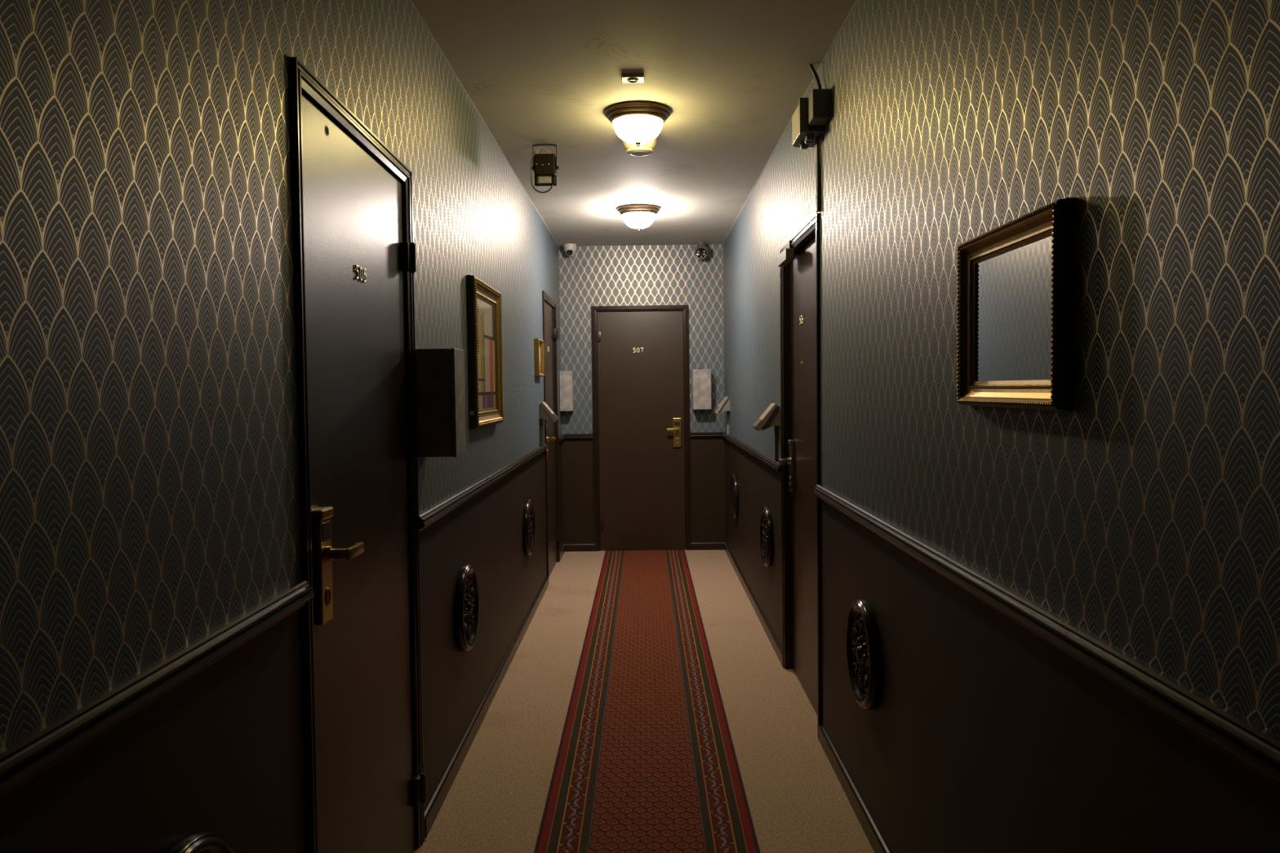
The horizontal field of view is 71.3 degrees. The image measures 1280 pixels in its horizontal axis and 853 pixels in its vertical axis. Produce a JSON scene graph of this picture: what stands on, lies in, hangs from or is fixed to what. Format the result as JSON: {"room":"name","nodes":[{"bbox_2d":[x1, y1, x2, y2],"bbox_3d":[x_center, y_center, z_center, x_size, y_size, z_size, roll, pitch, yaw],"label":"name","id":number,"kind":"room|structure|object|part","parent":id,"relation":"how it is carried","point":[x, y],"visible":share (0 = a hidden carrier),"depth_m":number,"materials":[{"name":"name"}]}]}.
{"room":"hotel corridor","nodes":[
{"label":"hotel corridor","id":0,"kind":"room"},
{"bbox_2d":[0,0,563,852],"bbox_3d":[-0.758,-0.004,2.522,0.120,2.609,10.233,-1,2,0],"label":"wall","id":1,"kind":"structure","parent":0,"point":[149,473],"depth_m":1.41,"materials":[{"name":"paper"}]},
{"bbox_2d":[0,580,314,799],"bbox_3d":[-0.693,0.436,-0.373,0.030,0.050,4.410,-1,2,0],"label":"trim","id":2,"kind":"structure","parent":1,"relation":"attached to","point":[27,757],"depth_m":1.19,"materials":[{"name":"brown wood"}]},
{"bbox_2d":[165,831,233,852],"bbox_3d":[-0.678,0.787,1.328,0.034,0.336,0.336,-1,2,0],"label":"medallion","id":3,"kind":"object","parent":1,"relation":"attached to","point":[200,842],"visible":1,"depth_m":1.36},
{"bbox_2d":[288,57,426,852],"bbox_3d":[-0.718,0.273,2.296,0.176,2.075,0.905,-1,2,0],"label":"door","id":4,"kind":"structure","parent":1,"relation":"in","point":[354,257],"depth_m":2.21,"materials":[{"name":"brown paint"}]},
{"bbox_3d":[-0.692,0.304,1.954,0.023,0.250,0.071,-1,2,0],"label":"lock plate","id":5,"kind":"part","parent":4,"relation":"part of","materials":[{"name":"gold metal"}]},
{"bbox_3d":[-0.658,0.278,1.990,0.054,0.034,0.108,-1,2,0],"label":"lever","id":6,"kind":"part","parent":4,"relation":"part of","materials":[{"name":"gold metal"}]},
{"bbox_2d":[415,348,466,457],"bbox_3d":[-0.634,-0.077,2.868,0.126,0.338,0.208,-1,2,0],"label":"wall box","id":7,"kind":"object","parent":1,"relation":"attached to","point":[440,372],"visible":0.91,"depth_m":2.77,"materials":[{"name":"grey metal"}]},
{"bbox_3d":[-0.578,-0.076,2.840,0.012,0.338,0.152,-1,2,0],"label":"lid","id":8,"kind":"part","parent":7,"relation":"part of","materials":[{"name":"grey metal"}]},
{"bbox_2d":[454,564,479,652],"bbox_3d":[-0.668,0.702,3.457,0.034,0.336,0.336,-1,2,0],"label":"medallion","id":9,"kind":"object","parent":1,"relation":"attached to","point":[467,596],"visible":1,"depth_m":3.42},
{"bbox_2d":[418,443,548,531],"bbox_3d":[-0.670,0.223,4.547,0.030,0.050,3.590,-1,2,0],"label":"trim","id":10,"kind":"structure","parent":1,"relation":"attached to","point":[437,511],"depth_m":3.53,"materials":[{"name":"brown wood"}]},
{"bbox_2d":[408,0,558,245],"bbox_3d":[-0.713,-1.306,2.466,0.003,0.003,10.233,-1,2,0],"label":"trim","id":11,"kind":"structure","parent":1,"relation":"attached to","point":[409,0],"depth_m":3.66,"materials":[{"name":"white plastic"}]},
{"bbox_2d":[466,275,503,429],"bbox_3d":[-0.675,-0.315,3.937,0.039,0.622,0.662,-1,2,0],"label":"framed picture","id":12,"kind":"object","parent":1,"relation":"attached to","point":[484,323],"visible":1,"depth_m":3.90,"materials":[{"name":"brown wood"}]},
{"bbox_2d":[476,297,495,409],"bbox_3d":[-0.687,-0.315,3.938,0.006,0.476,0.514,-1,2,0],"label":"print","id":13,"kind":"object","parent":12,"relation":"attached to","point":[486,307],"depth_m":3.98},
{"bbox_2d":[424,543,564,837],"bbox_3d":[-0.676,1.265,2.577,0.012,0.066,10.233,-1,2,0],"label":"baseboard","id":14,"kind":"structure","parent":1,"relation":"attached to","point":[441,793],"depth_m":3.63,"materials":[{"name":"brown wood"}]},
{"bbox_2d":[523,499,534,555],"bbox_3d":[-0.660,0.601,5.314,0.034,0.336,0.336,-1,2,0],"label":"medallion","id":15,"kind":"object","parent":1,"relation":"attached to","point":[529,513],"visible":1,"depth_m":5.24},
{"bbox_2d":[533,337,544,376],"bbox_3d":[-0.669,-0.457,5.944,0.034,0.245,0.300,-1,2,0],"label":"framed picture","id":16,"kind":"object","parent":1,"relation":"attached to","point":[539,356],"visible":1,"depth_m":5.80,"materials":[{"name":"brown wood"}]},
{"bbox_2d":[538,346,540,370],"bbox_3d":[-0.680,-0.457,5.944,0.006,0.164,0.218,-1,2,0],"label":"print","id":17,"kind":"object","parent":16,"relation":"attached to","point":[539,347],"depth_m":6.03},
{"bbox_3d":[-0.669,-0.457,5.944,0.029,0.237,0.292,-1,2,0],"label":"moulding","id":18,"kind":"part","parent":16,"relation":"part of","materials":[{"name":"gold metal"}]},
{"bbox_2d":[541,418,543,444],"bbox_3d":[-0.671,0.036,6.140,0.016,0.184,0.024,-1,2,0],"label":"trunking","id":19,"kind":"object","parent":1,"relation":"attached to","point":[542,420],"visible":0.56,"depth_m":6.13,"materials":[{"name":"black plastic"}]},
{"bbox_2d":[538,401,559,422],"bbox_3d":[-0.620,-0.100,6.089,0.123,0.137,0.144,-1,2,0],"label":"console","id":20,"kind":"object","parent":1,"relation":"attached to","point":[545,412],"visible":1,"depth_m":6.03,"materials":[{"name":"grey plastic"}]},
{"bbox_2d":[542,290,561,584],"bbox_3d":[-0.701,0.069,6.778,0.170,2.095,0.880,-1,2,0],"label":"door","id":21,"kind":"structure","parent":1,"relation":"in","point":[550,331],"depth_m":6.91,"materials":[{"name":"brown paint"}]},
{"bbox_3d":[-0.677,0.115,6.449,0.023,0.250,0.071,-1,2,0],"label":"lock plate","id":22,"kind":"part","parent":21,"relation":"part of","materials":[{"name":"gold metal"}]},
{"bbox_3d":[-0.644,0.088,6.485,0.054,0.034,0.108,-1,2,0],"label":"lever","id":23,"kind":"part","parent":21,"relation":"part of","materials":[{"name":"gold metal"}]},
{"bbox_2d":[558,434,564,442],"bbox_3d":[-0.657,0.098,7.433,0.030,0.050,0.428,-1,2,0],"label":"trim","id":24,"kind":"structure","parent":1,"relation":"attached to","point":[561,437],"depth_m":7.36,"materials":[{"name":"brown wood"}]},
{"bbox_2d":[410,0,856,246],"bbox_3d":[-0.017,-1.366,2.460,1.636,0.100,10.473,-1,2,0],"label":"ceiling","id":25,"kind":"structure","parent":0,"point":[731,76],"depth_m":3.61,"materials":[{"name":"paint"}]},
{"bbox_2d":[530,143,559,192],"bbox_3d":[-0.470,-1.274,4.410,0.138,0.239,0.049,-1,2,0],"label":"floodlight","id":26,"kind":"object","parent":25,"relation":"hanging from","point":[545,166],"visible":1,"depth_m":4.39,"materials":[{"name":"black metal"}]},
{"bbox_2d":[563,243,576,256],"bbox_3d":[-0.587,-1.477,7.491,0.110,0.100,0.110,-1,2,0],"label":"security camera","id":27,"kind":"object","parent":25,"relation":"attached to","point":[570,249],"visible":1,"depth_m":7.45,"materials":[{"name":"white plastic"}]},
{"bbox_2d":[621,73,644,83],"bbox_3d":[-0.028,-1.351,3.467,0.086,0.017,0.066,-1,2,0],"label":"ceiling sensor","id":28,"kind":"object","parent":25,"relation":"attached to","point":[627,77],"visible":1,"depth_m":3.44,"materials":[{"name":"white plastic"}]},
{"bbox_2d":[604,101,670,146],"bbox_3d":[-0.009,-1.302,3.907,0.286,0.151,0.286,-1,2,0],"label":"ceiling lamp","id":29,"kind":"object","parent":25,"relation":"attached to","point":[637,122],"visible":1,"depth_m":3.82,"materials":[{"name":"white glass"}]},
{"bbox_3d":[-0.009,-1.291,3.908,0.220,0.092,0.220,-1,2,0],"label":"lamp shade","id":30,"kind":"part","parent":29,"relation":"part of","materials":[{"name":"white glass"}]},
{"bbox_2d":[617,204,659,231],"bbox_3d":[-0.008,-1.393,6.005,0.286,0.151,0.286,-1,2,0],"label":"ceiling lamp","id":31,"kind":"object","parent":25,"relation":"attached to","point":[638,216],"visible":1,"depth_m":5.92,"materials":[{"name":"white glass"}]},
{"bbox_3d":[-0.008,-1.382,6.006,0.220,0.092,0.220,-1,2,0],"label":"lamp shade","id":32,"kind":"part","parent":31,"relation":"part of","materials":[{"name":"white glass"}]},
{"bbox_2d":[622,136,657,155],"bbox_3d":[-0.001,-1.342,4.222,0.168,0.102,0.168,-1,2,0],"label":"smoke detector","id":33,"kind":"object","parent":25,"relation":"attached to","point":[646,148],"visible":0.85,"depth_m":4.18,"materials":[{"name":"beige plastic"}]},
{"bbox_2d":[694,242,709,260],"bbox_3d":[0.520,-1.468,7.481,0.128,0.144,0.127,-1,2,0],"label":"security camera","id":34,"kind":"object","parent":25,"relation":"attached to","point":[701,251],"visible":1,"depth_m":7.44,"materials":[{"name":"white plastic"}]},
{"bbox_2d":[808,63,822,88],"bbox_3d":[0.659,-1.293,3.326,0.026,0.152,0.095,-1,3,-16],"label":"cable","id":35,"kind":"object","parent":25,"relation":"attached to","point":[812,68],"visible":0.78,"depth_m":3.34,"materials":[{"name":"black rubber"}]},
{"bbox_2d":[558,244,725,543],"bbox_3d":[0.023,-0.237,7.690,1.636,2.609,0.120,-1,2,0],"label":"wall","id":36,"kind":"structure","parent":0,"point":[648,274],"depth_m":7.61,"materials":[{"name":"paper"}]},
{"bbox_2d":[559,370,573,411],"bbox_3d":[-0.620,-0.301,7.567,0.107,0.338,0.126,-1,2,0],"label":"wall box","id":37,"kind":"object","parent":36,"relation":"attached to","point":[566,381],"visible":1,"depth_m":7.50,"materials":[{"name":"grey metal"}]},
{"bbox_2d":[591,304,691,551],"bbox_3d":[0.012,0.019,7.666,0.830,2.100,0.170,-1,2,0],"label":"door","id":38,"kind":"structure","parent":36,"relation":"in","point":[641,372],"depth_m":7.65,"materials":[{"name":"brown paint"}]},
{"bbox_3d":[0.280,0.028,7.607,0.108,0.034,0.054,-1,2,0],"label":"lever","id":39,"kind":"part","parent":38,"relation":"part of","materials":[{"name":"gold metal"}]},
{"bbox_3d":[0.318,0.051,7.641,0.071,0.250,0.023,-1,2,0],"label":"lock plate","id":40,"kind":"part","parent":38,"relation":"part of","materials":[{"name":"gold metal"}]},
{"bbox_2d":[563,431,723,439],"bbox_3d":[0.027,0.081,7.629,1.396,0.050,0.030,-1,2,0],"label":"trim","id":41,"kind":"structure","parent":36,"relation":"attached to","point":[709,434],"depth_m":7.62,"materials":[{"name":"brown wood"}]},
{"bbox_2d":[564,542,724,551],"bbox_3d":[0.039,1.036,7.679,1.396,0.066,0.012,-1,2,0],"label":"baseboard","id":42,"kind":"structure","parent":36,"relation":"attached to","point":[695,545],"depth_m":7.67,"materials":[{"name":"brown wood"}]},
{"bbox_2d":[692,368,711,409],"bbox_3d":[0.523,-0.322,7.561,0.152,0.351,0.126,-1,2,0],"label":"wall box","id":43,"kind":"object","parent":36,"relation":"attached to","point":[701,378],"visible":1,"depth_m":7.50,"materials":[{"name":"grey metal"}]},
{"bbox_2d":[413,549,874,852],"bbox_3d":[0.017,1.340,2.577,1.636,0.100,10.473,-1,2,0],"label":"floor","id":44,"kind":"structure","parent":0,"point":[495,802],"depth_m":3.60,"materials":[{"name":"beige carpet"}]},
{"bbox_2d":[533,549,759,852],"bbox_3d":[0.021,1.280,2.714,0.680,0.007,9.913,-1,2,0],"label":"runner rug","id":45,"kind":"object","parent":44,"relation":"on","point":[646,762],"visible":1,"depth_m":3.56,"materials":[{"name":"red carpet"}]},
{"bbox_2d":[723,0,1279,852],"bbox_3d":[0.758,-0.022,2.514,0.120,2.609,10.233,-1,2,0],"label":"wall","id":46,"kind":"structure","parent":0,"point":[1144,515],"depth_m":1.53,"materials":[{"name":"paper"}]},
{"bbox_2d":[713,396,729,413],"bbox_3d":[0.658,-0.174,7.206,0.123,0.137,0.144,-1,2,0],"label":"console","id":47,"kind":"object","parent":46,"relation":"attached to","point":[724,406],"visible":1,"depth_m":7.15,"materials":[{"name":"grey plastic"}]},
{"bbox_2d":[726,410,728,434],"bbox_3d":[0.714,-0.034,7.252,0.016,0.194,0.024,-1,2,0],"label":"trunking","id":48,"kind":"object","parent":46,"relation":"attached to","point":[727,411],"visible":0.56,"depth_m":7.24,"materials":[{"name":"grey plastic"}]},
{"bbox_2d":[730,473,738,518],"bbox_3d":[0.709,0.522,6.706,0.034,0.336,0.336,-1,2,0],"label":"medallion","id":49,"kind":"object","parent":46,"relation":"attached to","point":[734,482],"visible":1,"depth_m":6.60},
{"bbox_2d":[721,431,781,474],"bbox_3d":[0.703,0.142,6.028,0.030,0.050,3.228,-1,2,0],"label":"trim","id":50,"kind":"structure","parent":46,"relation":"attached to","point":[761,456],"depth_m":5.37,"materials":[{"name":"brown wood"}]},
{"bbox_2d":[752,403,779,431],"bbox_3d":[0.646,-0.050,4.574,0.123,0.137,0.144,-1,2,0],"label":"console","id":51,"kind":"object","parent":46,"relation":"attached to","point":[770,418],"visible":1,"depth_m":4.51,"materials":[{"name":"grey plastic"}]},
{"bbox_2d":[760,506,773,567],"bbox_3d":[0.701,0.611,4.953,0.034,0.336,0.336,-1,2,0],"label":"medallion","id":52,"kind":"object","parent":46,"relation":"attached to","point":[766,521],"visible":1,"depth_m":4.89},
{"bbox_2d":[773,426,777,461],"bbox_3d":[0.702,0.086,4.605,0.016,0.184,0.024,-1,2,0],"label":"trunking","id":53,"kind":"object","parent":46,"relation":"attached to","point":[775,428],"visible":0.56,"depth_m":4.59,"materials":[{"name":"black plastic"}]},
{"bbox_2d":[722,0,857,244],"bbox_3d":[0.680,-1.323,2.458,0.003,0.003,10.233,-1,2,0],"label":"trim","id":54,"kind":"structure","parent":46,"relation":"attached to","point":[856,0],"depth_m":3.61,"materials":[{"name":"white plastic"}]},
{"bbox_2d":[778,213,821,739],"bbox_3d":[0.743,0.188,3.949,0.150,2.065,0.930,-1,2,0],"label":"door","id":55,"kind":"structure","parent":46,"relation":"in","point":[800,310],"depth_m":4.07,"materials":[{"name":"brown paint"}]},
{"bbox_3d":[0.696,0.167,4.266,0.054,0.034,0.108,-1,2,0],"label":"lever","id":56,"kind":"part","parent":55,"relation":"part of","materials":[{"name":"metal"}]},
{"bbox_2d":[777,240,794,266],"bbox_3d":[0.674,-0.796,4.109,0.045,0.101,0.255,-1,2,0],"label":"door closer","id":57,"kind":"object","parent":55,"relation":"attached to","point":[787,255],"visible":0.98,"depth_m":4.05,"materials":[{"name":"grey plastic"}]},
{"bbox_3d":[0.730,0.190,4.304,0.023,0.250,0.071,-1,2,0],"label":"lock plate","id":58,"kind":"part","parent":55,"relation":"part of","materials":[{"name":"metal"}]},
{"bbox_2d":[724,542,889,852],"bbox_3d":[0.708,1.248,2.570,0.012,0.066,10.233,-1,2,0],"label":"baseboard","id":59,"kind":"structure","parent":46,"relation":"attached to","point":[877,842],"depth_m":3.19,"materials":[{"name":"brown wood"}]},
{"bbox_2d":[791,97,824,149],"bbox_3d":[0.641,-1.159,3.437,0.094,0.142,0.237,-1,2,0],"label":"junction box","id":60,"kind":"object","parent":46,"relation":"attached to","point":[803,135],"visible":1,"depth_m":3.37,"materials":[{"name":"grey plastic"}]},
{"bbox_2d":[815,136,820,212],"bbox_3d":[0.682,-0.970,3.419,0.016,0.290,0.027,-1,2,0],"label":"conduit","id":61,"kind":"object","parent":46,"relation":"attached to","point":[817,138],"visible":1,"depth_m":3.41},
{"bbox_2d":[808,88,830,125],"bbox_3d":[0.655,-1.168,3.263,0.065,0.103,0.100,-1,2,0],"label":"junction box","id":62,"kind":"object","parent":46,"relation":"attached to","point":[819,100],"visible":1,"depth_m":3.22,"materials":[{"name":"grey plastic"}]},
{"bbox_2d":[845,598,880,710],"bbox_3d":[0.691,0.706,2.775,0.034,0.336,0.336,-1,2,0],"label":"medallion","id":63,"kind":"object","parent":46,"relation":"attached to","point":[862,641],"visible":1,"depth_m":2.74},
{"bbox_2d":[956,197,1074,410],"bbox_3d":[0.675,-0.204,1.645,0.031,0.338,0.450,-1,2,0],"label":"mirror","id":64,"kind":"object","parent":46,"relation":"attached to","point":[1015,314],"visible":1,"depth_m":1.60,"materials":[{"name":"gold glass"}]},
{"bbox_3d":[0.685,-0.204,1.645,0.005,0.241,0.353,-1,2,0],"label":"glass","id":65,"kind":"part","parent":64,"relation":"part of","materials":[{"name":"mirror"}]},
{"bbox_2d":[813,484,1279,787],"bbox_3d":[0.677,0.384,0.451,0.030,0.050,6.075,-1,2,0],"label":"trim","id":66,"kind":"structure","parent":46,"relation":"attached to","point":[1250,744],"depth_m":1.28,"materials":[{"name":"brown wood"}]}
]}

